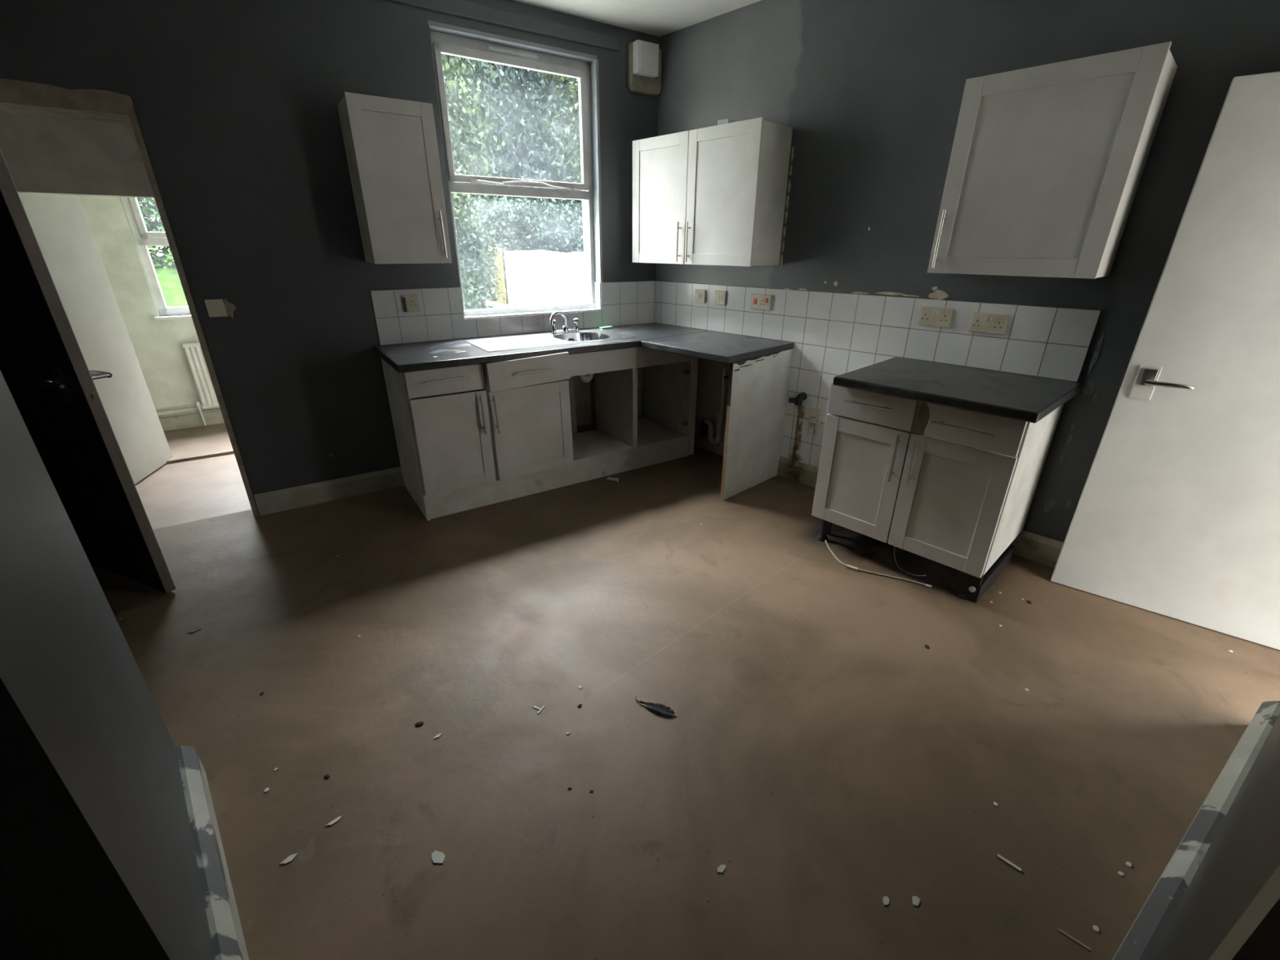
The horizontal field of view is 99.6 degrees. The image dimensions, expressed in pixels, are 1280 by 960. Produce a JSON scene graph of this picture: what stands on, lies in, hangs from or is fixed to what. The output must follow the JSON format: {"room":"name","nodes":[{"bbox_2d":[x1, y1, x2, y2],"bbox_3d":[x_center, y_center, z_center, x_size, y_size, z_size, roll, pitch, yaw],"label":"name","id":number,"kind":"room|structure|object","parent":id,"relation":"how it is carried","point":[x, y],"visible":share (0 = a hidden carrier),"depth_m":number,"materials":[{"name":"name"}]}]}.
{"room":"damaged room","nodes":[
{"label":"damaged room","id":0,"kind":"room"},
{"bbox_2d":[0,111,154,198],"bbox_3d":[-3.323,-1.192,3.491,2.950,2.650,0.120,-15,27,-31],"label":"wall","id":1,"kind":"structure","parent":0,"point":[42,154],"depth_m":3.13,"materials":[{"name":"beige paint"}]},
{"bbox_2d":[18,193,173,484],"bbox_3d":[-3.815,-0.928,3.769,0.118,1.920,0.660,-6,24,-14],"label":"door","id":2,"kind":"structure","parent":1,"relation":"in","point":[59,223],"depth_m":3.77,"materials":[{"name":"white wood"}]},
{"bbox_2d":[0,370,214,959],"bbox_3d":[-1.417,-0.068,0.387,1.150,2.875,0.890,-20,31,-39],"label":"wall","id":3,"kind":"structure","parent":0,"point":[98,860],"depth_m":0.78,"materials":[{"name":"grey paint"}]},
{"bbox_2d":[176,745,248,959],"bbox_3d":[-1.000,0.938,1.274,0.035,0.130,0.870,-20,31,-39],"label":"baseboard","id":4,"kind":"structure","parent":3,"relation":"attached to","point":[228,940],"depth_m":1.26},
{"bbox_2d":[75,195,219,415],"bbox_3d":[-4.206,-1.779,4.834,3.100,2.650,0.220,-15,28,-31],"label":"wall","id":5,"kind":"structure","parent":0,"point":[159,351],"depth_m":4.74,"materials":[{"name":"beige paint"}]},
{"bbox_2d":[120,196,191,319],"bbox_3d":[-3.775,-2.291,4.805,1.250,1.582,0.160,-15,27,-31],"label":"window","id":6,"kind":"structure","parent":5,"relation":"in","point":[143,238],"depth_m":4.64,"materials":[{"name":"white plastic"}]},
{"bbox_2d":[155,404,224,431],"bbox_3d":[-4.202,-0.624,5.168,2.950,0.226,0.046,-15,28,-31],"label":"baseboard","id":7,"kind":"structure","parent":5,"relation":"attached to","point":[211,416],"depth_m":5.13,"materials":[{"name":"white wood"}]},
{"bbox_2d":[182,342,219,425],"bbox_3d":[-3.740,-0.989,5.309,1.081,0.771,0.098,-15,28,-31],"label":"radiator","id":8,"kind":"object","parent":5,"relation":"attached to","point":[193,352],"visible":0.2,"depth_m":5.03,"materials":[{"name":"white metal"}]},
{"bbox_2d":[134,422,251,528],"bbox_3d":[-3.470,-0.065,4.257,3.000,0.072,3.100,-15,28,-31],"label":"floor","id":9,"kind":"structure","parent":0,"point":[176,493],"depth_m":4.03,"materials":[{"name":"plastic"}]},
{"bbox_2d":[0,0,659,514],"bbox_3d":[-2.015,-1.041,2.880,5.040,3.075,0.241,-15,28,-31],"label":"wall","id":10,"kind":"structure","parent":0,"point":[235,102],"depth_m":2.73,"materials":[{"name":"grey paint"}]},
{"bbox_2d":[0,78,133,105],"bbox_3d":[-2.553,-1.547,2.106,0.875,0.042,0.008,-15,28,-31],"label":"plaster","id":11,"kind":"object","parent":10,"relation":"attached to","point":[9,84],"visible":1,"depth_m":2.21,"materials":[{"name":"grey paint"}]},
{"bbox_2d":[0,88,258,515],"bbox_3d":[-2.606,-0.536,2.665,0.820,2.272,0.252,-15,28,-31],"label":"lining","id":12,"kind":"object","parent":10,"relation":"attached to","point":[13,101],"visible":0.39,"depth_m":2.36,"materials":[{"name":"paint"}]},
{"bbox_2d":[0,148,176,593],"bbox_3d":[-2.472,-0.457,2.181,0.854,1.928,0.203,9,25,19],"label":"door","id":13,"kind":"structure","parent":12,"relation":"attached to","point":[43,366],"depth_m":2.16,"materials":[{"name":"grey paint"}]},
{"bbox_2d":[204,297,235,319],"bbox_3d":[-2.107,-0.862,2.721,0.119,0.106,0.020,-14,27,-31],"label":"light switch","id":14,"kind":"object","parent":10,"relation":"attached to","point":[216,307],"visible":1,"depth_m":2.71,"materials":[{"name":"beige plastic"}]},
{"bbox_2d":[253,466,404,515],"bbox_3d":[-1.866,0.059,3.297,0.790,0.125,0.024,-14,27,-31],"label":"baseboard","id":15,"kind":"structure","parent":10,"relation":"attached to","point":[282,500],"depth_m":3.27,"materials":[{"name":"grey wood"}]},
{"bbox_2d":[321,443,337,457],"bbox_3d":[-1.847,-0.174,3.218,0.072,0.080,0.010,-15,28,-31],"label":"plate","id":16,"kind":"object","parent":10,"relation":"attached to","point":[329,450],"visible":1,"depth_m":3.21,"materials":[{"name":"grey paint"}]},
{"bbox_2d":[337,91,452,263],"bbox_3d":[-1.269,-1.532,2.828,0.392,0.735,0.334,-14,27,-31],"label":"upper cabinet","id":17,"kind":"object","parent":10,"relation":"attached to","point":[391,144],"visible":1,"depth_m":2.72,"materials":[{"name":"white wood"}]},
{"bbox_2d":[388,0,619,51],"bbox_3d":[-0.742,-2.544,2.978,1.470,0.070,0.016,-15,28,-31],"label":"batten","id":18,"kind":"object","parent":10,"relation":"attached to","point":[463,8],"visible":1,"depth_m":3.00,"materials":[{"name":"grey paint"}]},
{"bbox_2d":[370,280,655,345],"bbox_3d":[-0.706,-1.145,3.620,1.970,0.306,0.009,-15,28,-31],"label":"wall tiles","id":19,"kind":"structure","parent":10,"relation":"attached to","point":[441,316],"depth_m":3.42,"materials":[{"name":"white tile"}]},
{"bbox_2d":[401,293,420,311],"bbox_3d":[-1.346,-1.041,3.180,0.092,0.096,0.024,-15,28,-31],"label":"socket","id":20,"kind":"object","parent":19,"relation":"attached to","point":[411,303],"visible":1,"depth_m":3.18,"materials":[{"name":"beige plastic"}]},
{"bbox_2d":[427,20,603,319],"bbox_3d":[-0.715,-1.823,3.398,1.013,1.496,0.122,-15,28,-31],"label":"window","id":21,"kind":"structure","parent":10,"relation":"in","point":[446,39],"depth_m":3.34,"materials":[{"name":"white plastic"}]},
{"bbox_2d":[487,44,537,58],"bbox_3d":[-0.730,-2.471,3.116,0.300,0.026,0.016,-15,27,-31],"label":"vent","id":22,"kind":"object","parent":21,"relation":"attached to","point":[504,50],"depth_m":3.11,"materials":[{"name":"white plastic"}]},
{"bbox_2d":[410,366,644,433],"bbox_3d":[-0.703,-0.578,3.872,1.938,0.850,0.006,-15,28,-31],"label":"plaster","id":23,"kind":"object","parent":10,"relation":"attached to","point":[588,427],"depth_m":4.15,"materials":[{"name":"grey paint"}]},
{"bbox_2d":[627,39,662,95],"bbox_3d":[0.050,-2.626,3.452,0.237,0.248,0.112,-14,27,-31],"label":"air vent","id":24,"kind":"object","parent":10,"relation":"in","point":[644,58],"visible":1,"depth_m":3.41,"materials":[{"name":"paint"}]},
{"bbox_2d":[512,0,761,36],"bbox_3d":[-0.658,-1.773,0.820,5.518,0.120,5.102,-20,31,-39],"label":"ceiling","id":25,"kind":"structure","parent":0,"point":[659,18],"depth_m":3.09,"materials":[{"name":"white paint"}]},
{"bbox_2d":[90,446,1279,959],"bbox_3d":[-0.652,0.826,1.777,5.337,0.060,5.248,-20,31,-39],"label":"floor","id":26,"kind":"structure","parent":0,"point":[835,762],"depth_m":1.75,"materials":[{"name":"brown concrete"}]},
{"bbox_2d":[188,627,201,632],"bbox_3d":[-1.797,0.609,2.183,0.043,0.003,0.017,-20,31,-39],"label":"flake","id":27,"kind":"object","parent":26,"relation":"on","point":[199,628],"visible":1,"depth_m":2.18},
{"bbox_2d":[279,853,297,865],"bbox_3d":[-0.893,0.965,1.373,0.041,0.003,0.017,-20,31,-39],"label":"flake","id":28,"kind":"object","parent":26,"relation":"on","point":[291,857],"visible":1,"depth_m":1.37,"materials":[{"name":"white paint"}]},
{"bbox_2d":[324,773,329,778],"bbox_3d":[-0.920,0.871,1.587,0.019,0.005,0.014,13,26,27],"label":"crumb","id":29,"kind":"object","parent":26,"relation":"on","point":[326,776],"visible":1,"depth_m":1.58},
{"bbox_2d":[325,815,342,826],"bbox_3d":[-0.829,0.925,1.464,0.043,0.003,0.011,-20,31,-39],"label":"flake","id":30,"kind":"object","parent":26,"relation":"on","point":[339,818],"visible":1,"depth_m":1.46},
{"bbox_2d":[414,721,423,726],"bbox_3d":[-0.719,0.795,1.763,0.027,0.007,0.019,-7,25,-17],"label":"crumb","id":31,"kind":"object","parent":26,"relation":"on","point":[419,723],"visible":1,"depth_m":1.76,"materials":[{"name":"black"}]},
{"bbox_2d":[433,733,442,739],"bbox_3d":[-0.643,0.816,1.720,0.029,0.003,0.011,-20,31,-39],"label":"flake","id":32,"kind":"object","parent":26,"relation":"on","point":[438,735],"visible":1,"depth_m":1.72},
{"bbox_2d":[431,850,444,863],"bbox_3d":[-0.517,0.964,1.380,0.038,0.003,0.030,2,23,4],"label":"flake","id":33,"kind":"object","parent":26,"relation":"on","point":[437,857],"visible":1,"depth_m":1.38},
{"bbox_2d":[381,358,496,520],"bbox_3d":[-1.180,-0.294,3.208,0.415,0.852,0.661,-15,28,-31],"label":"base cabinet","id":34,"kind":"object","parent":26,"relation":"on","point":[444,443],"visible":0.88,"depth_m":2.97,"materials":[{"name":"white wood"}]},
{"bbox_2d":[533,705,545,714],"bbox_3d":[-0.345,0.772,1.827,0.033,0.003,0.036,12,26,24],"label":"flake","id":35,"kind":"object","parent":26,"relation":"on","point":[544,706],"visible":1,"depth_m":1.82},
{"bbox_2d":[426,437,688,519],"bbox_3d":[-0.422,-0.049,3.537,1.870,0.149,0.021,-15,28,-31],"label":"plinth","id":36,"kind":"object","parent":26,"relation":"on","point":[451,502],"visible":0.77,"depth_m":3.44,"materials":[{"name":"white wood"}]},
{"bbox_2d":[483,346,636,480],"bbox_3d":[-0.580,-0.514,3.510,0.992,0.722,0.694,-15,28,-31],"label":"base cabinet","id":37,"kind":"object","parent":26,"relation":"on","point":[530,418],"visible":0.82,"depth_m":3.27,"materials":[{"name":"white wood"}]},
{"bbox_2d":[373,323,708,373],"bbox_3d":[-0.502,-0.881,3.448,2.096,0.040,0.653,-15,28,-31],"label":"countertop","id":38,"kind":"structure","parent":37,"relation":"on","point":[411,357],"depth_m":3.09,"materials":[{"name":"black laminate"}]},
{"bbox_2d":[462,328,636,351],"bbox_3d":[-0.562,-0.826,3.451,0.980,0.154,0.470,-14,27,-31],"label":"sink","id":39,"kind":"object","parent":38,"relation":"in","point":[544,340],"visible":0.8,"depth_m":3.39,"materials":[{"name":"silver metal"}]},
{"bbox_2d":[578,373,599,382],"bbox_3d":[-0.327,-0.801,3.667,0.066,0.257,0.258,14,27,29],"label":"trap","id":40,"kind":"object","parent":39,"relation":"attached to","point":[583,378],"visible":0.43,"depth_m":3.64,"materials":[{"name":"white plastic"}]},
{"bbox_2d":[549,311,579,333],"bbox_3d":[-0.507,-1.062,3.623,0.239,0.148,0.078,-15,28,-31],"label":"mixer tap","id":41,"kind":"object","parent":38,"relation":"on","point":[565,329],"visible":1,"depth_m":3.62,"materials":[{"name":"silver metal"}]},
{"bbox_2d":[599,325,613,328],"bbox_3d":[-0.242,-1.093,3.874,0.100,0.012,0.040,-20,30,-38],"label":"scourer","id":42,"kind":"object","parent":38,"relation":"on","point":[608,326],"visible":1,"depth_m":3.86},
{"bbox_2d":[562,376,577,434],"bbox_3d":[-0.513,-0.590,3.911,0.090,0.845,0.089,-15,28,-31],"label":"panel","id":43,"kind":"object","parent":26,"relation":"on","point":[571,381],"visible":0.16,"depth_m":3.90,"materials":[{"name":"white wood"}]},
{"bbox_2d":[604,476,618,482],"bbox_3d":[-0.188,-0.004,3.592,0.092,0.025,0.025,8,24,16],"label":"tube","id":44,"kind":"object","parent":26,"relation":"on","point":[612,479],"visible":1,"depth_m":3.58,"materials":[{"name":"plastic"}]},
{"bbox_2d":[594,346,697,454],"bbox_3d":[0.028,-0.618,3.961,0.525,0.842,0.608,-15,27,-31],"label":"base cabinet","id":45,"kind":"object","parent":26,"relation":"on","point":[670,378],"visible":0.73,"depth_m":3.96,"materials":[{"name":"white wood"}]},
{"bbox_2d":[640,330,793,364],"bbox_3d":[0.486,-0.841,3.369,0.680,0.040,0.702,-20,31,-39],"label":"countertop","id":46,"kind":"structure","parent":45,"relation":"on","point":[721,347],"depth_m":3.26,"materials":[{"name":"black laminate"}]},
{"bbox_2d":[635,696,676,717],"bbox_3d":[0.051,0.767,1.827,0.161,0.013,0.040,12,26,24],"label":"dried leaf","id":47,"kind":"object","parent":26,"relation":"on","point":[662,708],"visible":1,"depth_m":1.82,"materials":[{"name":"plant"}]},
{"bbox_2d":[717,864,726,873],"bbox_3d":[0.204,0.978,1.359,0.027,0.003,0.016,-20,31,-39],"label":"flake","id":48,"kind":"object","parent":26,"relation":"on","point":[721,868],"visible":1,"depth_m":1.36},
{"bbox_2d":[720,349,792,500],"bbox_3d":[0.725,-0.348,3.360,0.606,0.852,0.022,-20,31,-39],"label":"end panel","id":49,"kind":"object","parent":26,"relation":"on","point":[757,388],"visible":0.95,"depth_m":3.33,"materials":[{"name":"white wood"}]},
{"bbox_2d":[824,539,932,587],"bbox_3d":[1.113,0.339,2.697,0.262,0.124,0.642,-8,25,-19],"label":"cable","id":50,"kind":"object","parent":26,"relation":"on","point":[849,566],"visible":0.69,"depth_m":2.60,"materials":[{"name":"beige plastic"}]},
{"bbox_2d":[882,896,888,905],"bbox_3d":[0.588,1.008,1.294,0.023,0.003,0.015,-20,31,-39],"label":"flake","id":51,"kind":"object","parent":26,"relation":"on","point":[886,900],"visible":1,"depth_m":1.29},
{"bbox_2d":[893,546,926,576],"bbox_3d":[1.290,0.377,2.612,0.068,0.120,0.189,-13,27,-28],"label":"cable","id":52,"kind":"object","parent":26,"relation":"on","point":[895,546],"visible":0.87,"depth_m":2.61,"materials":[{"name":"black plastic"}]},
{"bbox_2d":[911,895,919,906],"bbox_3d":[0.661,1.008,1.294,0.017,0.003,0.022,10,25,22],"label":"flake","id":53,"kind":"object","parent":26,"relation":"on","point":[915,900],"visible":1,"depth_m":1.29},
{"bbox_2d":[811,382,1063,603],"bbox_3d":[1.389,-0.033,2.642,0.680,0.852,0.810,-20,31,-39],"label":"base cabinet","id":54,"kind":"object","parent":26,"relation":"on","point":[954,488],"visible":0.89,"depth_m":2.39,"materials":[{"name":"white wood"}]},
{"bbox_2d":[832,356,1083,422],"bbox_3d":[1.416,-0.435,2.444,0.710,0.041,0.832,-20,31,-39],"label":"countertop","id":55,"kind":"structure","parent":54,"relation":"on","point":[1023,397],"depth_m":2.32,"materials":[{"name":"black laminate"}]},
{"bbox_2d":[996,853,1021,871],"bbox_3d":[0.939,0.974,1.375,0.052,0.005,0.007,22,31,40],"label":"wooden splinter","id":56,"kind":"object","parent":26,"relation":"on","point":[998,856],"visible":1,"depth_m":1.37,"materials":[{"name":"paint"}]},
{"bbox_2d":[1057,928,1090,951],"bbox_3d":[0.983,1.041,1.224,0.060,0.003,0.005,20,30,37],"label":"wooden splinter","id":57,"kind":"object","parent":26,"relation":"on","point":[1059,929],"visible":1,"depth_m":1.22,"materials":[{"name":"wood"}]},
{"bbox_2d":[1092,925,1098,932],"bbox_3d":[1.049,1.032,1.244,0.011,0.003,0.012,9,25,19],"label":"crumb","id":58,"kind":"object","parent":26,"relation":"on","point":[1095,928],"visible":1,"depth_m":1.24,"materials":[{"name":"paint"}]},
{"bbox_2d":[1117,871,1124,875],"bbox_3d":[1.205,0.986,1.354,0.011,0.002,0.010,-12,26,-27],"label":"crumb","id":59,"kind":"object","parent":26,"relation":"on","point":[1121,873],"visible":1,"depth_m":1.35,"materials":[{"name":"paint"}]},
{"bbox_2d":[1125,862,1131,866],"bbox_3d":[1.243,0.977,1.374,0.011,0.003,0.012,11,26,23],"label":"crumb","id":60,"kind":"object","parent":26,"relation":"on","point":[1128,864],"visible":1,"depth_m":1.37,"materials":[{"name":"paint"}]},
{"bbox_2d":[654,0,1279,542],"bbox_3d":[1.496,-1.113,2.843,0.250,2.875,4.450,-20,31,-39],"label":"wall","id":61,"kind":"structure","parent":0,"point":[870,92],"depth_m":2.59,"materials":[{"name":"grey paint"}]},
{"bbox_2d":[693,358,728,455],"bbox_3d":[0.527,-0.612,3.970,0.004,0.850,1.188,-20,31,-39],"label":"plaster","id":62,"kind":"object","parent":61,"relation":"attached to","point":[709,375],"visible":0.21,"depth_m":4.00,"materials":[{"name":"grey paint"}]},
{"bbox_2d":[632,116,792,266],"bbox_3d":[0.389,-1.744,3.383,0.334,0.728,1.002,-20,31,-39],"label":"upper cabinet","id":63,"kind":"object","parent":61,"relation":"attached to","point":[714,195],"visible":1,"depth_m":3.19,"materials":[{"name":"white wood"}]},
{"bbox_2d":[717,118,737,124],"bbox_3d":[0.500,-2.001,3.041,0.071,0.034,0.123,20,30,37],"label":"paper packet","id":64,"kind":"object","parent":63,"relation":"on","point":[721,122],"visible":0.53,"depth_m":3.00,"materials":[{"name":"white paper"}]},
{"bbox_2d":[699,368,726,444],"bbox_3d":[0.518,-0.542,3.926,0.074,0.564,0.222,-14,27,-29],"label":"trap","id":65,"kind":"object","parent":61,"relation":"attached to","point":[706,424],"visible":1,"depth_m":3.94,"materials":[{"name":"white plastic"}]},
{"bbox_2d":[722,363,729,442],"bbox_3d":[0.614,-0.608,3.823,0.055,0.720,0.040,-20,31,-39],"label":"supply pipe","id":66,"kind":"object","parent":61,"relation":"attached to","point":[727,375],"visible":0.53,"depth_m":3.85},
{"bbox_2d":[780,146,948,299],"bbox_3d":[1.196,-1.387,2.872,0.002,0.763,0.994,-20,31,-39],"label":"plaster","id":67,"kind":"object","parent":61,"relation":"attached to","point":[938,294],"visible":1,"depth_m":2.99,"materials":[{"name":"grey paint"}]},
{"bbox_2d":[655,280,1101,467],"bbox_3d":[1.032,-0.618,3.382,0.009,1.064,2.661,-20,31,-39],"label":"wall tiles","id":68,"kind":"structure","parent":61,"relation":"attached to","point":[832,335],"depth_m":3.06,"materials":[{"name":"white tile"}]},
{"bbox_2d":[694,288,706,302],"bbox_3d":[0.421,-1.286,3.779,0.019,0.088,0.090,-20,31,-39],"label":"fused spur","id":69,"kind":"object","parent":68,"relation":"attached to","point":[700,295],"visible":1,"depth_m":3.77,"materials":[{"name":"beige plastic"}]},
{"bbox_2d":[714,290,726,305],"bbox_3d":[0.542,-1.234,3.661,0.019,0.088,0.090,-20,31,-39],"label":"fused spur","id":70,"kind":"object","parent":68,"relation":"attached to","point":[719,295],"visible":1,"depth_m":3.65,"materials":[{"name":"beige plastic"}]},
{"bbox_2d":[750,293,772,310],"bbox_3d":[0.769,-1.135,3.442,0.020,0.090,0.152,-20,31,-39],"label":"switch","id":71,"kind":"object","parent":68,"relation":"attached to","point":[759,301],"visible":1,"depth_m":3.43,"materials":[{"name":"beige plastic"}]},
{"bbox_2d":[788,392,807,471],"bbox_3d":[0.991,-0.302,3.500,0.071,0.539,0.094,-20,31,-39],"label":"pipe","id":72,"kind":"object","parent":68,"relation":"attached to","point":[797,401],"visible":1,"depth_m":3.41,"materials":[{"name":"black metal"}]},
{"bbox_2d":[807,407,822,424],"bbox_3d":[1.092,-0.400,3.382,0.021,0.090,0.080,-20,31,-39],"label":"socket","id":73,"kind":"object","parent":68,"relation":"attached to","point":[814,415],"visible":1,"depth_m":3.37,"materials":[{"name":"beige plastic"}]},
{"bbox_2d":[918,306,953,327],"bbox_3d":[1.497,-0.828,2.739,0.015,0.090,0.150,-20,31,-39],"label":"double socket","id":74,"kind":"object","parent":68,"relation":"attached to","point":[929,316],"visible":1,"depth_m":2.73,"materials":[{"name":"beige plastic"}]},
{"bbox_2d":[968,311,1008,334],"bbox_3d":[1.663,-0.749,2.582,0.015,0.090,0.150,-20,31,-39],"label":"double socket","id":75,"kind":"object","parent":68,"relation":"attached to","point":[984,322],"visible":1,"depth_m":2.58,"materials":[{"name":"beige plastic"}]},
{"bbox_2d":[777,456,1063,568],"bbox_3d":[1.762,0.248,2.900,0.024,0.135,2.365,-20,31,-39],"label":"baseboard","id":76,"kind":"structure","parent":61,"relation":"attached to","point":[1042,549],"depth_m":2.72,"materials":[{"name":"grey wood"}]},
{"bbox_2d":[927,41,1177,279],"bbox_3d":[1.615,-1.222,2.194,0.334,0.727,0.614,-20,31,-39],"label":"upper cabinet","id":77,"kind":"object","parent":61,"relation":"attached to","point":[1047,162],"visible":1,"depth_m":2.07,"materials":[{"name":"white wood"}]},
{"bbox_2d":[1044,331,1104,512],"bbox_3d":[2.000,-0.225,2.441,0.002,0.866,0.107,-20,31,-39],"label":"paint","id":78,"kind":"object","parent":61,"relation":"attached to","point":[1088,388],"visible":1,"depth_m":2.40,"materials":[{"name":"paint"}]},
{"bbox_2d":[1150,713,1279,959],"bbox_3d":[1.803,-0.287,0.940,3.100,2.875,0.250,-14,27,-31],"label":"wall","id":79,"kind":"structure","parent":0,"point":[1243,854],"depth_m":0.77,"materials":[{"name":"grey paint"}]},
{"bbox_2d":[1050,71,1279,649],"bbox_3d":[2.226,-0.314,1.910,0.800,1.951,0.109,18,29,36],"label":"door","id":80,"kind":"structure","parent":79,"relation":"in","point":[1176,515],"depth_m":2.05,"materials":[{"name":"white wood"}]},
{"bbox_2d":[1111,701,1279,959],"bbox_3d":[1.224,0.960,1.255,1.900,0.130,0.040,-15,28,-31],"label":"baseboard","id":81,"kind":"structure","parent":79,"relation":"attached to","point":[1144,935],"depth_m":1.30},
{"bbox_2d":[1208,864,1279,959],"bbox_3d":[0.479,0.339,0.261,0.072,2.050,0.262,-14,27,-31],"label":"door frame","id":82,"kind":"structure","parent":79,"relation":"attached to","point":[1255,935],"depth_m":0.34,"materials":[{"name":"beige wood"}]},
{"label":"outside","id":83,"kind":"structure","parent":0,"visible":0},
{"bbox_2d":[153,256,187,306],"bbox_3d":[-13.083,-2.364,8.011,14.400,1.500,14.800,-15,28,-31],"label":"lawn","id":84,"kind":"structure","parent":83,"point":[169,280],"depth_m":8.90,"materials":[{"name":"green plant"}]},
{"bbox_2d":[137,197,176,268],"bbox_3d":[-8.300,-5.143,9.929,8.352,4.631,2.781,-15,28,-31],"label":"hedge","id":85,"kind":"object","parent":84,"relation":"on","point":[148,209],"visible":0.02,"depth_m":9.52,"materials":[{"name":"green plant"}]},
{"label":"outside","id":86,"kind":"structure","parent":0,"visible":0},
{"bbox_3d":[0.776,-4.175,14.027,15.600,0.100,15.740,-15,28,-31],"label":"floor","id":87,"kind":"structure","parent":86,"visible":0},
{"bbox_2d":[440,53,509,217],"bbox_3d":[-3.605,-6.268,8.800,2.957,7.859,3.067,3,24,6],"label":"willow tree","id":88,"kind":"object","parent":87,"relation":"on","point":[458,112],"visible":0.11,"depth_m":8.87,"materials":[{"name":"green plant"}]},
{"bbox_2d":[451,160,507,310],"bbox_3d":[-1.935,-2.307,6.118,0.902,2.733,0.905,-7,24,-16],"label":"shrub","id":89,"kind":"object","parent":87,"relation":"on","point":[477,288],"visible":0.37,"depth_m":5.98,"materials":[{"name":"green plant"}]},
{"bbox_2d":[481,247,506,308],"bbox_3d":[-2.148,-2.518,7.948,0.380,1.656,0.110,-15,28,-31],"label":"fence panel","id":90,"kind":"object","parent":87,"relation":"on","point":[500,268],"visible":0.17,"depth_m":7.79,"materials":[{"name":"wood"}]},
{"bbox_2d":[485,300,515,307],"bbox_3d":[-1.264,-1.094,5.210,0.320,1.228,0.040,-15,28,-31],"label":"plank","id":91,"kind":"object","parent":87,"relation":"on","point":[487,302],"visible":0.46,"depth_m":4.93,"materials":[{"name":"white wood"}]},
{"bbox_2d":[444,58,582,256],"bbox_3d":[-2.809,-8.089,10.331,7.751,9.988,4.333,-21,31,-40],"label":"willow tree","id":92,"kind":"object","parent":87,"relation":"on","point":[521,98],"visible":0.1,"depth_m":10.11,"materials":[{"name":"green plant"}]},
{"bbox_2d":[454,164,583,305],"bbox_3d":[-1.676,-3.910,9.602,5.758,2.910,2.203,-16,28,-33],"label":"shrub","id":93,"kind":"object","parent":87,"relation":"on","point":[517,215],"visible":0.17,"depth_m":8.90,"materials":[{"name":"green plant"}]},
{"bbox_2d":[503,249,585,306],"bbox_3d":[-1.179,-2.759,8.546,1.828,1.634,0.110,-15,27,-31],"label":"fence panel","id":94,"kind":"object","parent":87,"relation":"on","point":[557,277],"visible":0.27,"depth_m":8.16,"materials":[{"name":"white"}]},
{"bbox_2d":[513,70,582,248],"bbox_3d":[-0.566,-6.955,11.108,2.980,7.314,4.031,18,29,35],"label":"willow tree","id":95,"kind":"object","parent":87,"relation":"on","point":[573,93],"visible":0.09,"depth_m":10.19,"materials":[{"name":"green plant"}]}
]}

